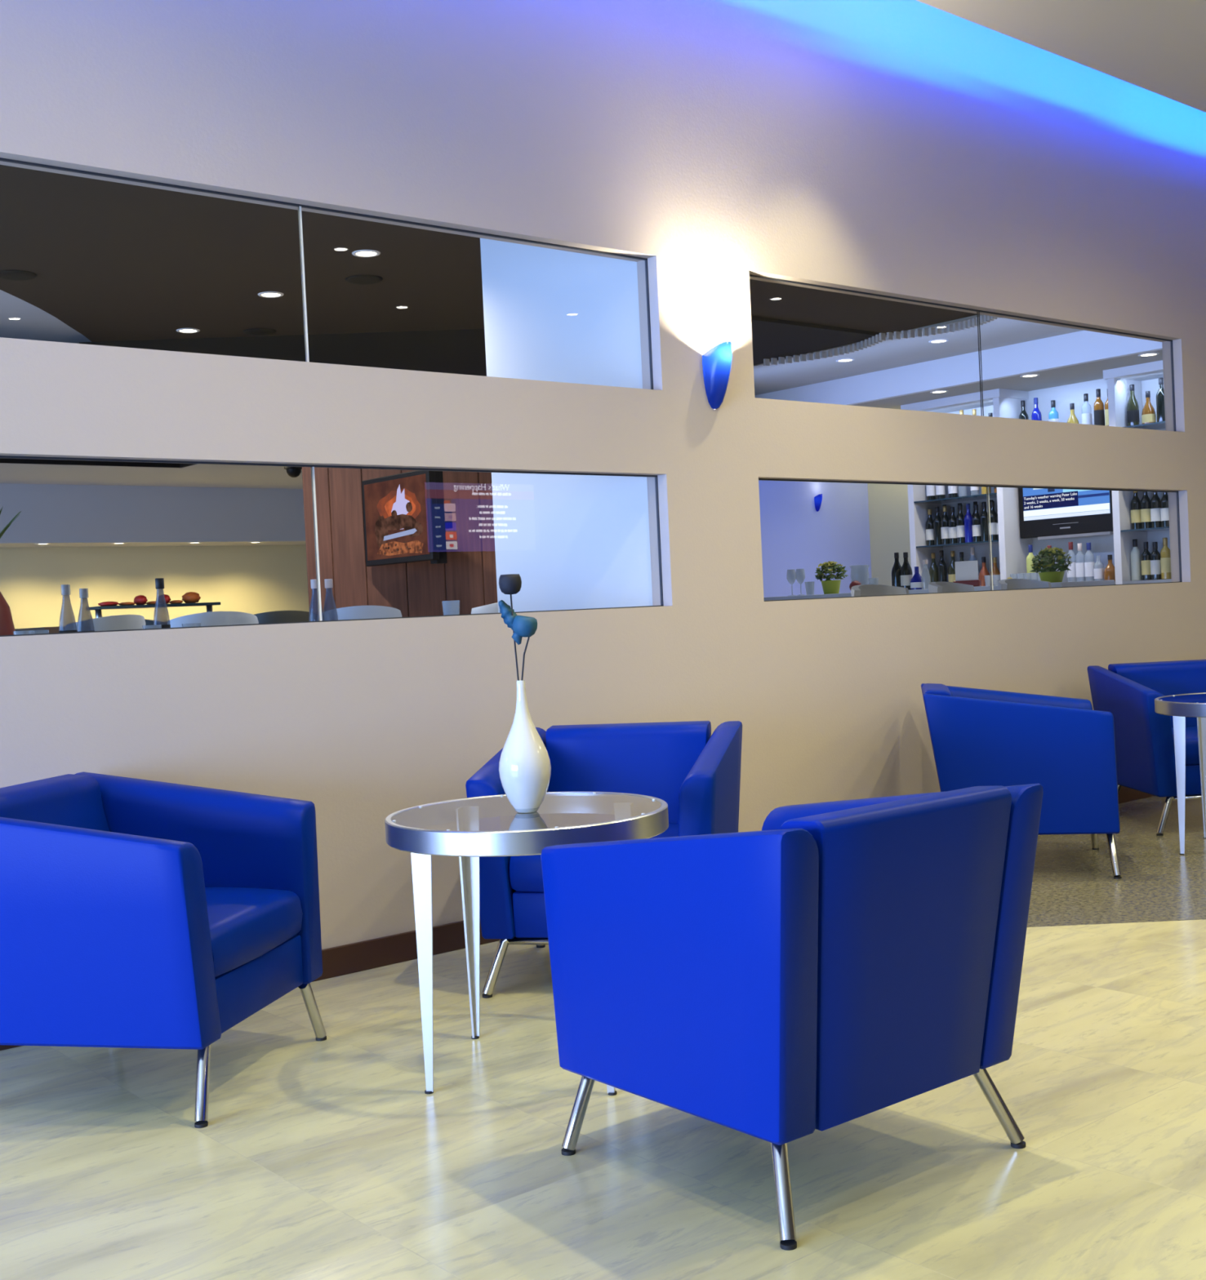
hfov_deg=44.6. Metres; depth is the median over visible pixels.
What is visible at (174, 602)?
dish
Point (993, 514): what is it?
bottle
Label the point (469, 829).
side table
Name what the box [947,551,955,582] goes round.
bottle
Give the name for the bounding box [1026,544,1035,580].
bottle
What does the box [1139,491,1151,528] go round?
bottle
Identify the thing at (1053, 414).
bottle
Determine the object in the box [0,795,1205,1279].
floor
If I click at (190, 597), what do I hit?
dish
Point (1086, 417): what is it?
bottle
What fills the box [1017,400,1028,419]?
bottle
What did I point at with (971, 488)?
bottle
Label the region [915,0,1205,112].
ceiling
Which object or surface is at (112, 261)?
ceiling
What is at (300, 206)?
window
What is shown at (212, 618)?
dining chair
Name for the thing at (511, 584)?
dried flower
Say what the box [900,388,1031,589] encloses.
shelf
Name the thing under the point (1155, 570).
bottle
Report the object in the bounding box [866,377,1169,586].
wall
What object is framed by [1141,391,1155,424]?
bottle
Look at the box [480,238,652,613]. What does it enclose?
wall partition
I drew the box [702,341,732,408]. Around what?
wall sconce
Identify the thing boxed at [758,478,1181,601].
window
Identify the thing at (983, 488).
bottle
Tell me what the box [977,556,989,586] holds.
bottle
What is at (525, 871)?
seat cushion
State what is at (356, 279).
ceiling vent
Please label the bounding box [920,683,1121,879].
armchair
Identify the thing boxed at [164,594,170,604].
dish
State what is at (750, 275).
window
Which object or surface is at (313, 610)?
bottle
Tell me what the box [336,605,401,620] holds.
dining chair
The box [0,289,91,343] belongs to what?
ceiling
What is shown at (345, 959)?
baseboard
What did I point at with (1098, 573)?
bottle
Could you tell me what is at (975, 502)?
bottle
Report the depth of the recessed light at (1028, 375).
10.77 m
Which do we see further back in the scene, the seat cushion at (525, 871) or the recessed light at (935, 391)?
the recessed light at (935, 391)
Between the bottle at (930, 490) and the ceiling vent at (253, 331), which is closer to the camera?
the ceiling vent at (253, 331)
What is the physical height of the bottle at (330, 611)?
0.260 m
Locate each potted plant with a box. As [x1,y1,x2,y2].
[814,560,847,594]
[1030,546,1071,582]
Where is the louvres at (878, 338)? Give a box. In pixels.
[763,333,885,366]
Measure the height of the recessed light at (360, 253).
0.006 m
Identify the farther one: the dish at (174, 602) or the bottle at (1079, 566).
the bottle at (1079, 566)
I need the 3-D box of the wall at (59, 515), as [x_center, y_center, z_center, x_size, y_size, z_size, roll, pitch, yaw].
[-5.794,-0.978,11.588,11.000,0.485,0.600,-4,1,-40]
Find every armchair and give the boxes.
[0,771,326,1128]
[465,720,742,998]
[540,783,1043,1250]
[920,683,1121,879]
[1086,659,1205,835]
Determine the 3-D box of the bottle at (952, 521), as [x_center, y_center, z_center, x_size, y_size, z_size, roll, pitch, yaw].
[2.853,-0.932,11.997,0.076,0.302,0.076,-4,1,-40]
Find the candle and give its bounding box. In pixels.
[848,580,860,590]
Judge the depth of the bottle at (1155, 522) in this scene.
10.60 m
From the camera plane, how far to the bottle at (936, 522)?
12.09 m
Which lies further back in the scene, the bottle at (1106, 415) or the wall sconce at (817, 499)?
the wall sconce at (817, 499)
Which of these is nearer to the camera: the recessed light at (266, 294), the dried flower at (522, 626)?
the dried flower at (522, 626)
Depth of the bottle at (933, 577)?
12.14 m
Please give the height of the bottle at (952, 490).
0.302 m
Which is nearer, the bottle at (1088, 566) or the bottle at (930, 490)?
the bottle at (1088, 566)
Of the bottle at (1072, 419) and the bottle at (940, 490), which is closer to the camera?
the bottle at (1072, 419)
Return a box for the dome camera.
[284,466,302,477]
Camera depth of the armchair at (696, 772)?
4.93 m
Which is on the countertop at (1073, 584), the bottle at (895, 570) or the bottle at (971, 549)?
the bottle at (895, 570)
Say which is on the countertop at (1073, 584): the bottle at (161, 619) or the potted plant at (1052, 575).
the potted plant at (1052, 575)
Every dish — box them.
[97,601,119,606]
[119,601,135,605]
[133,595,147,604]
[146,600,155,604]
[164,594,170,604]
[169,600,183,604]
[182,591,200,603]
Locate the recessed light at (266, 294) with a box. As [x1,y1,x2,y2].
[257,291,284,297]
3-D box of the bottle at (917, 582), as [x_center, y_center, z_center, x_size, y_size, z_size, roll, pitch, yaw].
[2.173,-0.428,10.192,0.095,0.160,0.095,-4,1,-40]
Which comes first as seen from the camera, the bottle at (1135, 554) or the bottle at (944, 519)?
the bottle at (1135, 554)
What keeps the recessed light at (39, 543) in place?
in the wall at (59, 515)
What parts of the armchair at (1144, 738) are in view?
leg, armrest, backrest, leg, seat rail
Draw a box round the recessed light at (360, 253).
[351,249,380,257]
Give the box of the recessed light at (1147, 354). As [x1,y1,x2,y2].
[1137,352,1159,356]
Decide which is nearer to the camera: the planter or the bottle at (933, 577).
the planter
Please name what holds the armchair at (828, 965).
on the floor
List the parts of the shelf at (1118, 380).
panel, cornice, shelf, shelf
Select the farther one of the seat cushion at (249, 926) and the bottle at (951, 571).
the bottle at (951, 571)
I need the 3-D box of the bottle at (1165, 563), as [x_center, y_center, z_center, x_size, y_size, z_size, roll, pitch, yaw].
[4.039,-0.586,10.568,0.071,0.297,0.071,-4,1,-40]
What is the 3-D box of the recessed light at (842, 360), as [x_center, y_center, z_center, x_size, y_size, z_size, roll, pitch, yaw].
[1.820,-2.101,11.062,0.140,0.006,0.140,-4,1,-40]
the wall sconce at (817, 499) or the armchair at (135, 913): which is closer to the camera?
the armchair at (135, 913)
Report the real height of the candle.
0.090 m
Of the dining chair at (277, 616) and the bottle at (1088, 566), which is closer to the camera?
the dining chair at (277, 616)
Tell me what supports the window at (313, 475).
in the wall at (910, 149)
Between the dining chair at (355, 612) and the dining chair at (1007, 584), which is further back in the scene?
the dining chair at (1007, 584)
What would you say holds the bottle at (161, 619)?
on the dining table
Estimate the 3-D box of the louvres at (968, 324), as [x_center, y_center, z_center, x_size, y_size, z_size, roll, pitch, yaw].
[2.282,-2.062,9.657,0.213,0.049,0.898,-4,1,-40]
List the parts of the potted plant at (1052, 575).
plant pot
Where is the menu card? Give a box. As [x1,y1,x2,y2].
[952,560,981,586]
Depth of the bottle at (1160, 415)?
10.53 m
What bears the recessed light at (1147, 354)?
in the ceiling at (1093, 371)
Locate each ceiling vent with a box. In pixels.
[0,270,37,280]
[243,328,276,335]
[345,275,382,284]
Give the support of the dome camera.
attached to the ceiling at (199, 475)
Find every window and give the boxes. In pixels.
[0,157,653,389]
[0,455,663,636]
[749,274,1175,431]
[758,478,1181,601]
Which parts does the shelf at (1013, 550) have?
panel, shelf, shelf, cornice, panel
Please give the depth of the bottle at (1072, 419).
11.15 m
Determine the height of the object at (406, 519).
0.555 m
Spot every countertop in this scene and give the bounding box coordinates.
[763,579,1114,600]
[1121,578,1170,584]
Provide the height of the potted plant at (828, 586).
0.248 m
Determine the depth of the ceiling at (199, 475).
11.79 m
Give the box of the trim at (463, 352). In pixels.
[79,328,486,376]
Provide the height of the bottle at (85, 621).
0.250 m
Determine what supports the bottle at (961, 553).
on the shelf at (1013, 550)
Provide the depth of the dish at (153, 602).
9.92 m
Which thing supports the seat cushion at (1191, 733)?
on the armchair at (1144, 738)
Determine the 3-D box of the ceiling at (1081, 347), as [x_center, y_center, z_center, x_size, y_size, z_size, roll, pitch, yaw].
[2.586,-2.042,11.248,0.060,0.235,4.860,-4,1,-40]
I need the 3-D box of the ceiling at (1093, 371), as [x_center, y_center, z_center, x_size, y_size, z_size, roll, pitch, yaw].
[2.996,-1.993,11.588,1.000,0.085,4.860,-4,1,-40]
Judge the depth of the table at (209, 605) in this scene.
9.70 m
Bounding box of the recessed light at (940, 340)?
[928,338,948,342]
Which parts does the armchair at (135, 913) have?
backrest, armrest, armrest, leg, seat rail, leg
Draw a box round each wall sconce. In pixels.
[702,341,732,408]
[813,493,822,511]
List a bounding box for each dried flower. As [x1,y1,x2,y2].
[497,600,537,680]
[498,573,521,680]
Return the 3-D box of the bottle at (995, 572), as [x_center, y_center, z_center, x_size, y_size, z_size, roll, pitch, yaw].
[3.119,-0.537,11.708,0.094,0.242,0.094,-4,1,-40]
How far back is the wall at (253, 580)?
13.36 m
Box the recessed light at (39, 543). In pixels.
[35,542,51,544]
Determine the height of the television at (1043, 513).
0.542 m
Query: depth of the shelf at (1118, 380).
10.71 m
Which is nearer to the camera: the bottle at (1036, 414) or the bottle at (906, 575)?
the bottle at (906, 575)
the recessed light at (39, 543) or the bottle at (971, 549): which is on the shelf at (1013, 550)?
the bottle at (971, 549)
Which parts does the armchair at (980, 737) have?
backrest, armrest, leg, leg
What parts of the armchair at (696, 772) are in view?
leg, armrest, seat rail, backrest, armrest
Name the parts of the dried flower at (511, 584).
stem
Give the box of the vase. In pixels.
[498,680,551,813]
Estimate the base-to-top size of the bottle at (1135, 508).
0.318 m
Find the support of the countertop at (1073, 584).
on the floor
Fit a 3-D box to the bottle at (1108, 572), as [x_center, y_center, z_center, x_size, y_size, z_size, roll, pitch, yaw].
[3.759,-0.531,10.909,0.094,0.202,0.094,-4,1,-40]
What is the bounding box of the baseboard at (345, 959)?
[0,786,1153,1050]
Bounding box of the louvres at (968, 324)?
[886,315,998,340]
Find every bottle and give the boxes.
[58,585,77,632]
[76,588,94,631]
[153,577,170,628]
[308,579,324,621]
[323,578,337,620]
[891,552,901,586]
[900,551,912,590]
[910,566,924,590]
[922,560,927,564]
[924,509,933,545]
[925,484,935,500]
[928,552,937,582]
[933,506,941,545]
[935,485,945,499]
[937,550,946,582]
[940,506,948,544]
[947,485,957,497]
[947,506,956,543]
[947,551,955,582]
[955,504,964,542]
[959,551,963,561]
[963,503,972,542]
[969,486,979,490]
[969,547,974,555]
[971,408,976,415]
[971,501,979,516]
[971,504,980,542]
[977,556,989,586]
[979,502,988,541]
[980,486,991,493]
[987,501,996,540]
[989,556,999,586]
[995,513,998,540]
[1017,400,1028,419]
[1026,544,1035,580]
[1031,397,1041,420]
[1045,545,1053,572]
[1048,400,1058,422]
[1066,403,1078,423]
[1066,542,1075,577]
[1075,542,1084,577]
[1081,393,1091,424]
[1084,542,1093,577]
[1093,388,1104,426]
[1093,568,1103,578]
[1103,554,1115,582]
[1104,388,1108,426]
[1126,384,1138,426]
[1129,491,1141,529]
[1129,538,1141,581]
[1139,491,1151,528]
[1140,542,1151,580]
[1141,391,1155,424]
[1149,491,1160,528]
[1149,542,1160,579]
[1155,377,1164,422]
[1160,492,1168,527]
[1160,537,1170,579]
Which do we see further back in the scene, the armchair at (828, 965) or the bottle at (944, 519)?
the bottle at (944, 519)
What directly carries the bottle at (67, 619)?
on the dining table
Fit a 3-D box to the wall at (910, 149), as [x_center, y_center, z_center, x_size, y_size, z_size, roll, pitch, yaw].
[-0.028,-1.077,5.822,18.500,4.300,0.120,-4,1,-40]
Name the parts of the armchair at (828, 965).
leg, armrest, leg, backrest, armrest, leg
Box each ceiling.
[0,164,1083,395]
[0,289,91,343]
[0,457,302,488]
[754,330,1161,405]
[850,349,1162,408]
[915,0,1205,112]
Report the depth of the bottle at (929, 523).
12.15 m
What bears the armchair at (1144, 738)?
on the floor
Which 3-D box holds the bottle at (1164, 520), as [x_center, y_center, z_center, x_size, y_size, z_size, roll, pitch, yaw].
[4.040,-0.960,10.568,0.076,0.302,0.076,-4,1,-40]
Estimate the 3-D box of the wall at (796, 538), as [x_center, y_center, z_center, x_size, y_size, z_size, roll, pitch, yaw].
[1.004,-0.621,11.897,3.600,2.350,0.100,-4,1,-40]
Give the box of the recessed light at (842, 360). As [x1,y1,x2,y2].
[835,358,854,362]
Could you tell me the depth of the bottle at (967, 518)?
11.85 m
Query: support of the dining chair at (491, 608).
on the floor
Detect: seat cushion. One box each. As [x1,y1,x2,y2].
[204,887,302,977]
[509,823,677,892]
[1171,726,1199,764]
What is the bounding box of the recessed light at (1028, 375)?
[1019,373,1039,377]
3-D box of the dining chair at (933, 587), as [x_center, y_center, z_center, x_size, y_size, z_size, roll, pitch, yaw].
[2.103,0.118,8.310,0.502,0.916,0.402,-2,2,44]
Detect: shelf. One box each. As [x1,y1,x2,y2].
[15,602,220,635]
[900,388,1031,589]
[1102,360,1170,584]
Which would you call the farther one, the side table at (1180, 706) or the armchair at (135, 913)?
the side table at (1180, 706)
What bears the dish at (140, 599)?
on the table at (209, 605)
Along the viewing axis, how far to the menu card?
9.86 m
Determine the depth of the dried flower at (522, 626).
3.84 m
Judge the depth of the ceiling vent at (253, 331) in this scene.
8.98 m
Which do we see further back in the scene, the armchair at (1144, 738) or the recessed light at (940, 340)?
the recessed light at (940, 340)
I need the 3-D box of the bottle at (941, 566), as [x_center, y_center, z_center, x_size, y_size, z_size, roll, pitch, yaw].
[2.788,-0.573,12.104,0.075,0.328,0.075,-4,1,-40]
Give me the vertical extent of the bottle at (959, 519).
0.318 m
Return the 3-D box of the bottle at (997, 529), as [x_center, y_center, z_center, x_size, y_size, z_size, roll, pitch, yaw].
[3.148,-0.939,11.643,0.076,0.302,0.076,-4,1,-40]
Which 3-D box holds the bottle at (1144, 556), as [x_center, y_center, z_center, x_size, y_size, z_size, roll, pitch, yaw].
[3.943,-0.573,10.683,0.075,0.277,0.075,-4,1,-40]
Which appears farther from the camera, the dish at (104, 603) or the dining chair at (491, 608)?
the dish at (104, 603)
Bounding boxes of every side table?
[384,791,668,1095]
[1154,692,1205,854]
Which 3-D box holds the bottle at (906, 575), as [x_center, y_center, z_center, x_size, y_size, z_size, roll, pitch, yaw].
[2.113,-0.479,10.260,0.083,0.264,0.083,-4,1,-40]
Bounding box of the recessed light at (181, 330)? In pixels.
[176,328,199,333]
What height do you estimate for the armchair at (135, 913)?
0.787 m
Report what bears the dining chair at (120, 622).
on the floor
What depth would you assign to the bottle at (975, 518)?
11.79 m
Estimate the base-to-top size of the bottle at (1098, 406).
0.328 m
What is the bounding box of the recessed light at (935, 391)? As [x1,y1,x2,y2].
[929,390,947,393]
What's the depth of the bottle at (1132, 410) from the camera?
10.70 m
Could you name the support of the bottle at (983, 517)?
on the shelf at (1013, 550)
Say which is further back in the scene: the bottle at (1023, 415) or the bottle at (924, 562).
the bottle at (1023, 415)
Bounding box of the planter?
[0,506,22,635]
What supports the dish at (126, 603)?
on the table at (209, 605)
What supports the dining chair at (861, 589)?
on the floor
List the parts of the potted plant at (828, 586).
plant pot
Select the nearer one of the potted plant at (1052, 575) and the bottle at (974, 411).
the potted plant at (1052, 575)
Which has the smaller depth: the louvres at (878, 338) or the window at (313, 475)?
the window at (313, 475)
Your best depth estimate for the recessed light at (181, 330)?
8.89 m
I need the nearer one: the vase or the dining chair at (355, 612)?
the vase
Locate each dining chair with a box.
[75,614,146,631]
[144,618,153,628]
[169,611,258,627]
[254,610,309,623]
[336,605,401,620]
[471,602,497,613]
[850,584,908,596]
[928,581,973,593]
[997,578,1051,590]
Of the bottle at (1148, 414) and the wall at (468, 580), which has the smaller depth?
the wall at (468, 580)
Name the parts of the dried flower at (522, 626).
stem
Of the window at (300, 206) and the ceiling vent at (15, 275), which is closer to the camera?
the window at (300, 206)
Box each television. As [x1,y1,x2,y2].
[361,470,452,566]
[1017,488,1112,539]
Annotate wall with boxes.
[0,0,1205,949]
[0,483,306,547]
[0,545,309,629]
[302,466,497,617]
[758,480,871,597]
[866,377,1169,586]

